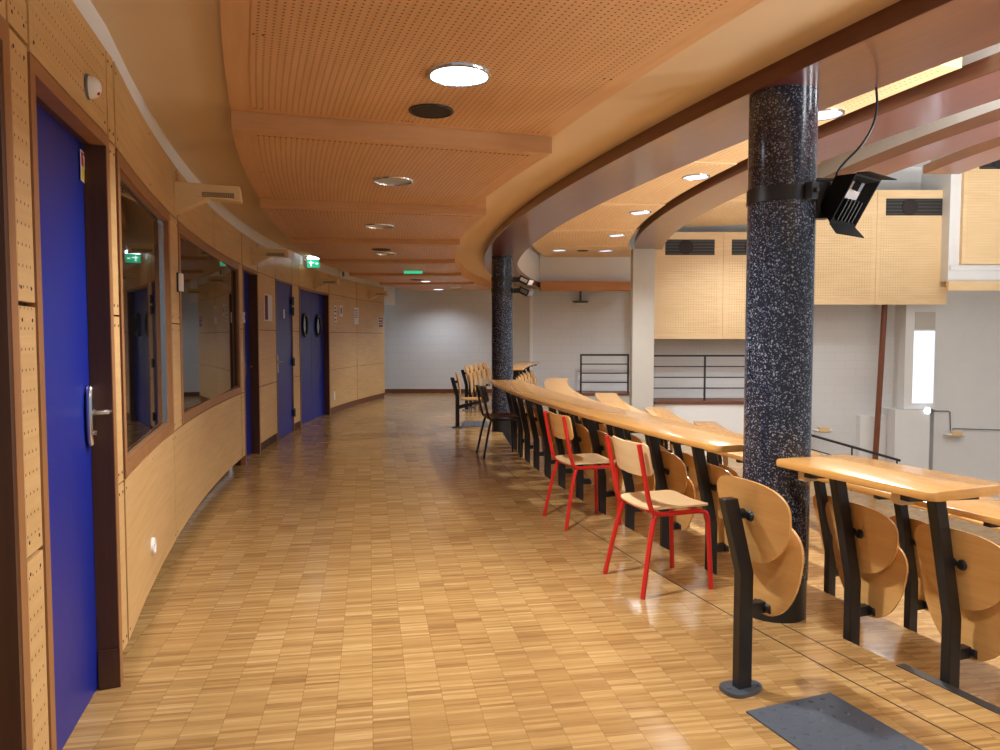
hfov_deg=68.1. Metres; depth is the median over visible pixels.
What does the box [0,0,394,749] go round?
wall
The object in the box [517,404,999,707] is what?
floor
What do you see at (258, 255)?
wall light
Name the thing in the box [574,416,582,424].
seat
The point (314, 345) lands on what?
door
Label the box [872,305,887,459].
pipe
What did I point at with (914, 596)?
seat
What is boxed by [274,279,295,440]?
door
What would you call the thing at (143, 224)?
window
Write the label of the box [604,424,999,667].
floor
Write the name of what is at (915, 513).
floor
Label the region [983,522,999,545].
seat
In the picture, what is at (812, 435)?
handrail
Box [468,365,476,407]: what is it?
seat
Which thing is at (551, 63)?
ceiling panel
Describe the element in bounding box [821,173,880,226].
lamp
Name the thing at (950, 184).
wall pier
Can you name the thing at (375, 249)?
ceiling speaker
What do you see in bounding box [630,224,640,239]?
ceiling
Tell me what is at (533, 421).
seat
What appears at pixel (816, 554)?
floor
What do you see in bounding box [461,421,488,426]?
floor mat
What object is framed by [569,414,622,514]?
seat
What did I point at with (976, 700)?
trim
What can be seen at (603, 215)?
ceiling panel
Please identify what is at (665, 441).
seat
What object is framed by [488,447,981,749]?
trim
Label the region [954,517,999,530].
desk
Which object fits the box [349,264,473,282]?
ceiling panel
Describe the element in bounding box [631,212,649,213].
diffuser
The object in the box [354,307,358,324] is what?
notice
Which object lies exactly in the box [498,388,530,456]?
seat
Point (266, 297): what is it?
print
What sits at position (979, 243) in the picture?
wall panel
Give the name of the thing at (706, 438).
desk
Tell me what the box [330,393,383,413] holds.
baseboard
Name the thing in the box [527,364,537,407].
seat
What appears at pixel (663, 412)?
desk
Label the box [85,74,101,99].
fire alarm
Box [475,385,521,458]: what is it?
chair
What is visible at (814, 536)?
floor
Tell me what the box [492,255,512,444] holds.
column
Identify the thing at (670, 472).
seat
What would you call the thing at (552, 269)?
wall
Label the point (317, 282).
wall light
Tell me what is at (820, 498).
seat
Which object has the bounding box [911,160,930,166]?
ceiling
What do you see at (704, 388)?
railing
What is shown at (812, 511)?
floor
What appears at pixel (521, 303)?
pier
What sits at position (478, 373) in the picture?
seat
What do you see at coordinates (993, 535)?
floor
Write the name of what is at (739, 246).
vent
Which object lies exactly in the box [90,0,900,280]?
ceiling
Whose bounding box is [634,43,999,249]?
ceiling beam
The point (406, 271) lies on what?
exit sign
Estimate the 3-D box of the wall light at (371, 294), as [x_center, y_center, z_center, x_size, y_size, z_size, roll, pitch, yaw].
[-2.579,-1.687,15.685,0.409,0.195,0.122,0,3,8]
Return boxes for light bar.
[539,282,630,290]
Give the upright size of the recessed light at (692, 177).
0.016 m
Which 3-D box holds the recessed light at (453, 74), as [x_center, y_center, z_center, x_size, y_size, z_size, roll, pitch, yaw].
[-0.189,-1.391,3.436,0.305,0.016,0.305,0,3,0]
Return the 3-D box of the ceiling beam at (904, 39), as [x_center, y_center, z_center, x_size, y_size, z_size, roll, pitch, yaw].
[1.399,-2.166,7.960,2.637,1.170,20.281,0,3,-10]
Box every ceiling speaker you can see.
[371,248,390,250]
[408,103,453,118]
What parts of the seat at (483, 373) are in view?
backrest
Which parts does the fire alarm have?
plate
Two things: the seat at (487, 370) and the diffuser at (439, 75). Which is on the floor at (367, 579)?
the seat at (487, 370)
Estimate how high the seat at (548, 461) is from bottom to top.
1.054 m
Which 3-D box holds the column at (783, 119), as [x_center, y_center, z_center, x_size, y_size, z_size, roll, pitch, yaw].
[1.375,0.020,3.661,0.316,2.765,0.316,0,3,0]
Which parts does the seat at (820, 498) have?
backrest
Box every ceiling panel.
[220,0,763,136]
[231,110,551,205]
[259,198,485,239]
[289,237,459,259]
[319,253,460,272]
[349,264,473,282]
[379,274,491,290]
[532,229,635,246]
[533,244,631,256]
[554,203,664,229]
[603,161,736,203]
[685,199,746,226]
[697,57,961,162]
[733,162,820,198]
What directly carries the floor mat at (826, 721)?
on the floor at (367, 579)
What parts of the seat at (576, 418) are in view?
post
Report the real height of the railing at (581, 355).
0.927 m
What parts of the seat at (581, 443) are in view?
post, backrest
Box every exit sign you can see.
[305,256,320,267]
[403,269,422,273]
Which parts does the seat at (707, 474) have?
post, backrest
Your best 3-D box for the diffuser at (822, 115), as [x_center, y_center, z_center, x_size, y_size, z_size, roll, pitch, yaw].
[2.853,-2.286,6.511,0.294,0.004,0.294,0,3,0]
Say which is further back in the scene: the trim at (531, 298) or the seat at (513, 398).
the trim at (531, 298)
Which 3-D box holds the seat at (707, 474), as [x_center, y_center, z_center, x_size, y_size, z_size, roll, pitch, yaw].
[1.197,0.907,4.425,0.400,1.054,0.429,-1,3,-18]
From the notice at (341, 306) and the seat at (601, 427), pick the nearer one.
the seat at (601, 427)
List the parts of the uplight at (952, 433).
wood trim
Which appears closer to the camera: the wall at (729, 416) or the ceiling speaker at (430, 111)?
the ceiling speaker at (430, 111)
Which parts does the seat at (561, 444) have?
post, backrest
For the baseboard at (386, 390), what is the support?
attached to the wall at (430, 336)
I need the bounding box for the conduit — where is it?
[948,411,999,430]
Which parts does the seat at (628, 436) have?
post, backrest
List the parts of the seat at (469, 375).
post, backrest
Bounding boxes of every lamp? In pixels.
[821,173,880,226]
[923,407,930,413]
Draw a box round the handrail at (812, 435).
[811,434,900,490]
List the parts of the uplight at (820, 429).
wood trim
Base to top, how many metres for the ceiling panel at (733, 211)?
0.152 m
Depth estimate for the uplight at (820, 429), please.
17.75 m
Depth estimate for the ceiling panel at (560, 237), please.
14.35 m
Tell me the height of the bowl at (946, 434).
0.080 m
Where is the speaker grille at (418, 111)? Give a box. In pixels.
[411,106,450,117]
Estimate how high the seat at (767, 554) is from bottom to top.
0.840 m
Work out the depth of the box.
4.80 m
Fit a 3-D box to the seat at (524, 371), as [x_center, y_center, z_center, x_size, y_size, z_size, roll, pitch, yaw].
[0.538,0.299,16.267,0.400,1.054,0.429,1,3,10]
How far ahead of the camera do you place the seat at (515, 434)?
9.57 m
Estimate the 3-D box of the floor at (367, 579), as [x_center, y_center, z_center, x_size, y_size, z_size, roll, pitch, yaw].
[-0.561,1.101,7.613,5.899,0.220,22.758,-1,3,-10]
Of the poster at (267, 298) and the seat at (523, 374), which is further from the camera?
the seat at (523, 374)
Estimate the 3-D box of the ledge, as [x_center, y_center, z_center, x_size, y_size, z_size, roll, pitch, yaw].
[1.980,1.213,17.911,2.260,1.500,0.750,0,3,0]
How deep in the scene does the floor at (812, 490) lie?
16.23 m
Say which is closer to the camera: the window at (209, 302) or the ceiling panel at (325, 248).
the window at (209, 302)
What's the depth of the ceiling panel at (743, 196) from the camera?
13.80 m
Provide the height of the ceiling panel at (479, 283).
0.200 m
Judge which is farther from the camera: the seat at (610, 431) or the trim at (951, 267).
the trim at (951, 267)
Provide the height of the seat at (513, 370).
1.054 m
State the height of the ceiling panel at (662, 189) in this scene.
0.172 m
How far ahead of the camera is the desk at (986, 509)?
3.85 m
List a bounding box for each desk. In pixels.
[489,380,742,452]
[513,362,538,369]
[544,378,999,525]
[595,393,652,415]
[644,407,873,496]
[693,421,960,516]
[776,454,999,504]
[811,451,822,455]
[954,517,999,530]
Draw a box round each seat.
[450,372,481,427]
[461,366,472,410]
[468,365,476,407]
[473,363,480,404]
[477,362,485,401]
[482,362,490,385]
[493,385,523,450]
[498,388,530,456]
[503,391,538,462]
[511,394,543,470]
[513,369,524,402]
[513,370,522,398]
[516,368,526,400]
[519,366,529,405]
[521,398,557,478]
[523,365,533,384]
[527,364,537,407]
[533,402,573,488]
[549,408,593,500]
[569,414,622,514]
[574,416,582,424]
[581,417,587,429]
[594,421,655,530]
[596,424,606,433]
[606,424,614,437]
[623,429,642,442]
[627,430,695,550]
[644,434,667,510]
[658,438,701,526]
[664,440,672,452]
[670,441,732,574]
[691,448,739,476]
[717,454,727,465]
[717,475,804,698]
[804,473,907,645]
[813,481,838,595]
[874,495,928,632]
[900,495,999,688]
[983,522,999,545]
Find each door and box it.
[0,14,32,749]
[26,52,123,749]
[233,265,260,465]
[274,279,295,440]
[298,286,329,427]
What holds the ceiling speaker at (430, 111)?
attached to the ceiling panel at (551, 63)
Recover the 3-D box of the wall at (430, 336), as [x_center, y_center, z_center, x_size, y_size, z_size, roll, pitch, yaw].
[5.000,-1.058,18.270,21.000,9.000,0.200,0,3,0]
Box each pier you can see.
[513,286,529,376]
[921,167,999,281]
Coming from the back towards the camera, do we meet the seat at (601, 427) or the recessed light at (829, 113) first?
the seat at (601, 427)
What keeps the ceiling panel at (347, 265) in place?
attached to the ceiling at (171, 50)
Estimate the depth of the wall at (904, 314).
17.75 m
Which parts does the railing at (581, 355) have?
post, rail, rail, rail, rail, post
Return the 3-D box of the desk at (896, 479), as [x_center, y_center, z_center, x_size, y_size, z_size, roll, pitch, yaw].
[1.633,0.449,3.170,0.443,0.081,0.824,-1,3,-21]
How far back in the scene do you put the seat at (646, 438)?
7.21 m
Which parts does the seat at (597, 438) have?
post, backrest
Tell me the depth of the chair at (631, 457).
4.05 m
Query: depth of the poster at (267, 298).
9.23 m
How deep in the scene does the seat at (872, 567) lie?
3.37 m
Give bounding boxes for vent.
[665,239,714,254]
[732,239,746,254]
[886,198,942,215]
[979,160,999,168]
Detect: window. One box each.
[114,148,173,478]
[176,221,240,424]
[912,312,935,402]
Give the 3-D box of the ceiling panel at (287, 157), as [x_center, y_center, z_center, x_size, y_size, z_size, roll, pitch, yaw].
[-0.858,-1.466,5.342,1.873,0.134,2.314,-1,3,-14]
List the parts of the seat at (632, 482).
post, backrest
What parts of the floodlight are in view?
barn door, barn door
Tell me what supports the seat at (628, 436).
on the floor at (926, 627)
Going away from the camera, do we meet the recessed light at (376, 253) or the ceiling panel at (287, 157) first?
the ceiling panel at (287, 157)
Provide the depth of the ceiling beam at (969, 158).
11.54 m
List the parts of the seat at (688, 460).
post, backrest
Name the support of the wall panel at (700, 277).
attached to the ceiling at (638, 228)
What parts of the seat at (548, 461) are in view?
post, backrest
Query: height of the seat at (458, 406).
0.840 m
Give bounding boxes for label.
[334,306,336,321]
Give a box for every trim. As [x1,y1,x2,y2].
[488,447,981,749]
[530,288,532,370]
[576,391,629,395]
[653,398,743,403]
[782,624,999,733]
[896,663,999,714]
[946,281,999,290]
[949,265,999,269]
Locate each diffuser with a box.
[431,67,486,84]
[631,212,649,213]
[684,175,707,179]
[818,111,841,119]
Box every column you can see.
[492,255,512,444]
[743,84,818,622]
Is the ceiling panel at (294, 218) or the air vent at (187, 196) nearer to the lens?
the air vent at (187, 196)
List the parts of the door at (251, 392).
handle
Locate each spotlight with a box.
[491,275,533,285]
[491,286,533,296]
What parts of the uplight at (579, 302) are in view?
dish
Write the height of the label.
0.300 m
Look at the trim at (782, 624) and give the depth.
2.95 m
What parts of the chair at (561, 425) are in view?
post, leg, backrest, leg, post, seat frame, seat, leg, leg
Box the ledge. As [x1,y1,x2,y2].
[542,396,629,416]
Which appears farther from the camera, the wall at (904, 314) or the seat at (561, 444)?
the wall at (904, 314)
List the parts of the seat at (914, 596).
desk arm, post, backrest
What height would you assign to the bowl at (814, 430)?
0.080 m
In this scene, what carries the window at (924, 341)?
in the wall at (904, 314)
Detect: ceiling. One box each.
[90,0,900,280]
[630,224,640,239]
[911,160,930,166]
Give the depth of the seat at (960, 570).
2.92 m
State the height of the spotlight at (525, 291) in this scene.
0.154 m
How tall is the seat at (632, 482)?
1.054 m
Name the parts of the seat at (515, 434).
post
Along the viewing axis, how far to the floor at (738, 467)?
15.31 m
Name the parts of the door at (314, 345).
porthole pane, porthole pane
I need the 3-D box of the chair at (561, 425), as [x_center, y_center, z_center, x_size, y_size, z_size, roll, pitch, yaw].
[0.609,0.689,5.546,0.471,0.820,0.467,-1,3,-17]
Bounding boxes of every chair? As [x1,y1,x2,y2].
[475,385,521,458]
[542,411,621,529]
[603,435,712,599]
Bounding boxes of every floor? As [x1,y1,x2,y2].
[62,393,999,749]
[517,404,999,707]
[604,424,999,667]
[640,439,929,612]
[663,444,822,548]
[705,456,819,532]
[810,481,830,496]
[810,495,815,515]
[847,489,894,517]
[877,499,928,523]
[922,511,999,543]
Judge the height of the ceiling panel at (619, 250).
0.172 m
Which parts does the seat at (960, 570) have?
desk arm, post, backrest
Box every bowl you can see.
[812,429,832,432]
[944,433,964,436]
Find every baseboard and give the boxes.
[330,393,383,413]
[385,389,491,392]
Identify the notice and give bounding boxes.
[339,305,342,316]
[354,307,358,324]
[379,318,382,326]
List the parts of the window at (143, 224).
pane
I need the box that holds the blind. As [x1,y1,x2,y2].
[915,312,935,328]
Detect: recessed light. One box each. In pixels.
[364,224,394,228]
[372,177,413,185]
[374,252,396,254]
[426,62,491,86]
[608,234,625,236]
[629,211,650,214]
[682,174,709,180]
[818,108,845,120]
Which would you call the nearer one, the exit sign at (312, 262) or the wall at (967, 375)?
the exit sign at (312, 262)
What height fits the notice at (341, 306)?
0.210 m
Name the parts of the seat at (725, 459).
post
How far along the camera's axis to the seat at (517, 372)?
15.07 m
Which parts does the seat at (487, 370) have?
backrest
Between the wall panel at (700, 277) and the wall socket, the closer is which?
the wall socket
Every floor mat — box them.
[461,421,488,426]
[746,692,928,749]
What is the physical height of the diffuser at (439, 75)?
0.004 m
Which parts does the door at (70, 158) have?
handle plate, lever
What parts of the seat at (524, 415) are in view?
post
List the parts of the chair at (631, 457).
post, leg, backrest, leg, post, seat frame, seat, leg, leg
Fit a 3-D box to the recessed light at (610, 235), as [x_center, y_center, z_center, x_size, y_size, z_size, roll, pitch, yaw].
[2.189,-2.619,13.884,0.340,0.016,0.340,0,3,0]
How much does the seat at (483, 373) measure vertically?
0.840 m
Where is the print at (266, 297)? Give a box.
[265,295,267,319]
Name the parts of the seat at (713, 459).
post, backrest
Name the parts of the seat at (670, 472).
post, backrest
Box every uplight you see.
[572,291,588,304]
[812,427,832,432]
[944,431,964,436]
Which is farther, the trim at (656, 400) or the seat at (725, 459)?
the trim at (656, 400)
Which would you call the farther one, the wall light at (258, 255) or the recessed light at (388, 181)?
the wall light at (258, 255)
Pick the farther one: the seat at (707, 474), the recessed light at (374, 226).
the recessed light at (374, 226)
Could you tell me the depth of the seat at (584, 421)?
9.62 m
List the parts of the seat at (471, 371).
backrest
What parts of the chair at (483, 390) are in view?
post, leg, backrest, leg, post, seat frame, seat, leg, leg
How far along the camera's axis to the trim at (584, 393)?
17.75 m
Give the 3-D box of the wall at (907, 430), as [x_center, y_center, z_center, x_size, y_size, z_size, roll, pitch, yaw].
[9.858,2.138,18.033,0.832,2.640,0.600,0,3,0]
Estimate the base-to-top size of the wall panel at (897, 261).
2.637 m
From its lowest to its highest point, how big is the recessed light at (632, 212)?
0.016 m
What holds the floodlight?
attached to the column at (783, 119)
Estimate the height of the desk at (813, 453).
0.036 m
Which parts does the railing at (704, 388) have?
rail, rail, rail, rail, post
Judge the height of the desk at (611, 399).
0.036 m
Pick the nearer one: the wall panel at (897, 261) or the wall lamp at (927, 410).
the wall panel at (897, 261)
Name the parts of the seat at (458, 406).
post, backrest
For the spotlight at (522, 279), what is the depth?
10.69 m
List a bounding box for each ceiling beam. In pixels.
[484,0,999,288]
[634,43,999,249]
[817,99,999,177]
[923,137,999,173]
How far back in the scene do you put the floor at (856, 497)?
16.30 m
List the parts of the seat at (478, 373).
post, backrest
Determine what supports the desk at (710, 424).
on the seat
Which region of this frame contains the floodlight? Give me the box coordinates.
[746,87,896,237]
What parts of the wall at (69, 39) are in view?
wall panel, wall panel, wall panel, wall panel, wall panel, wall panel, wall panel, wall panel, wall panel, wall panel, wall panel, wall panel, wall panel, wall panel, wall panel, wall panel, wall panel, wall panel, wall panel, wall panel, wall panel, wall panel, wall panel, wall panel, wall panel, wall panel, wall panel, wall panel, wall panel, wall panel, wall panel, wall panel, wall panel, wall panel, wall panel, wall panel, wall panel, wall panel, wall panel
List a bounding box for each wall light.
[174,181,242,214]
[251,247,289,265]
[313,277,339,289]
[368,291,387,299]
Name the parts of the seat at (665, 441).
post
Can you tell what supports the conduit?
attached to the wall at (967, 375)
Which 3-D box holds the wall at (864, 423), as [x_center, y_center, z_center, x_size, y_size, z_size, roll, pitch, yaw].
[9.218,2.223,18.238,0.825,2.450,0.200,0,3,0]
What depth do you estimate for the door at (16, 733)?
1.85 m
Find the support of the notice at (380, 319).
attached to the wall at (69, 39)
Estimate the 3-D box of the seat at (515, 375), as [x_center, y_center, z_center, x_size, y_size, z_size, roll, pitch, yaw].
[0.296,0.389,14.524,0.400,1.054,0.429,0,3,6]
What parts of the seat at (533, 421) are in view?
post, backrest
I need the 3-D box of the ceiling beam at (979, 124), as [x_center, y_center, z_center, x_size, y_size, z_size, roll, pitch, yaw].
[6.168,-3.339,7.988,1.583,1.190,12.662,-1,3,-12]
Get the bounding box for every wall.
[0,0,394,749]
[384,167,921,455]
[540,244,630,281]
[653,404,743,455]
[856,415,886,460]
[882,408,929,510]
[892,305,937,408]
[929,291,999,498]
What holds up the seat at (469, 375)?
on the floor at (367, 579)
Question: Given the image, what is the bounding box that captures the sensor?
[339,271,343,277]
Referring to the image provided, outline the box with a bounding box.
[176,272,183,291]
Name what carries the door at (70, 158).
in the wall at (69, 39)
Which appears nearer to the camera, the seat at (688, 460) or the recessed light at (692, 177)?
the seat at (688, 460)
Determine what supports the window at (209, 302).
in the wall at (69, 39)
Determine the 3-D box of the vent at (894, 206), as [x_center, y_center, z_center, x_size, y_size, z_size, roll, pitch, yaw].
[9.591,-3.887,17.109,1.321,0.389,0.048,0,3,0]
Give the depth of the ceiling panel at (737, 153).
6.06 m
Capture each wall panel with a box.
[654,232,746,338]
[814,190,946,304]
[959,160,999,263]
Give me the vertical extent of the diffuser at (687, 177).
0.004 m
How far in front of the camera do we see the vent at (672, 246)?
17.41 m
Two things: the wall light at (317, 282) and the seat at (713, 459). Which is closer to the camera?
the seat at (713, 459)
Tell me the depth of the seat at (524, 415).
8.54 m
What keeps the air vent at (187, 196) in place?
attached to the wall at (69, 39)
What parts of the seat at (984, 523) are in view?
desk arm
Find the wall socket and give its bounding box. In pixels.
[151,537,155,554]
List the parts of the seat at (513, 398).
post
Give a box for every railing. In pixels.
[580,354,628,392]
[653,355,744,400]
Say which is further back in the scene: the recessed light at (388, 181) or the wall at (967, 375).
the wall at (967, 375)
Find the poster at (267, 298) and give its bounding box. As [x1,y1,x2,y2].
[264,294,271,320]
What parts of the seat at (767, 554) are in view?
post, foot plate, backrest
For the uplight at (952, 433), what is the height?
0.150 m
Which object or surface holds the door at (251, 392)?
in the wall at (69, 39)
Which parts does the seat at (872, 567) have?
desk arm, post, backrest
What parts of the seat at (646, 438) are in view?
post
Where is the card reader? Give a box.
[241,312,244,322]
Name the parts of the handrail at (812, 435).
rail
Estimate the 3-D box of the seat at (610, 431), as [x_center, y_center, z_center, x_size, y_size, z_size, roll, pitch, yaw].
[1.247,0.981,8.446,0.400,1.054,0.429,0,3,-9]
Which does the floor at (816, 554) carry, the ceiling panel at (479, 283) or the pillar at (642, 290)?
the pillar at (642, 290)
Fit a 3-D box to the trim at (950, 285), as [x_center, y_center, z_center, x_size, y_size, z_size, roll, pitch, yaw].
[12.847,-2.031,16.868,5.307,0.215,0.100,0,3,0]
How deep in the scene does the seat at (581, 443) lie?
6.47 m
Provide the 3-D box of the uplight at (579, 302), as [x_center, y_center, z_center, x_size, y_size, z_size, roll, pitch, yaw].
[1.950,-1.869,17.928,0.400,0.325,0.400,0,3,0]
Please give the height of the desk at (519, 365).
0.036 m
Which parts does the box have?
plate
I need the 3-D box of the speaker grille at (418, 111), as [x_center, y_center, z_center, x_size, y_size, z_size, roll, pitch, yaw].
[-0.370,-1.419,3.985,0.216,0.012,0.216,0,3,0]
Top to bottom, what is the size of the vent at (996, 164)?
0.378 m
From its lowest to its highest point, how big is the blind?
0.405 m
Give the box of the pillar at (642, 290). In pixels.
[629,249,654,438]

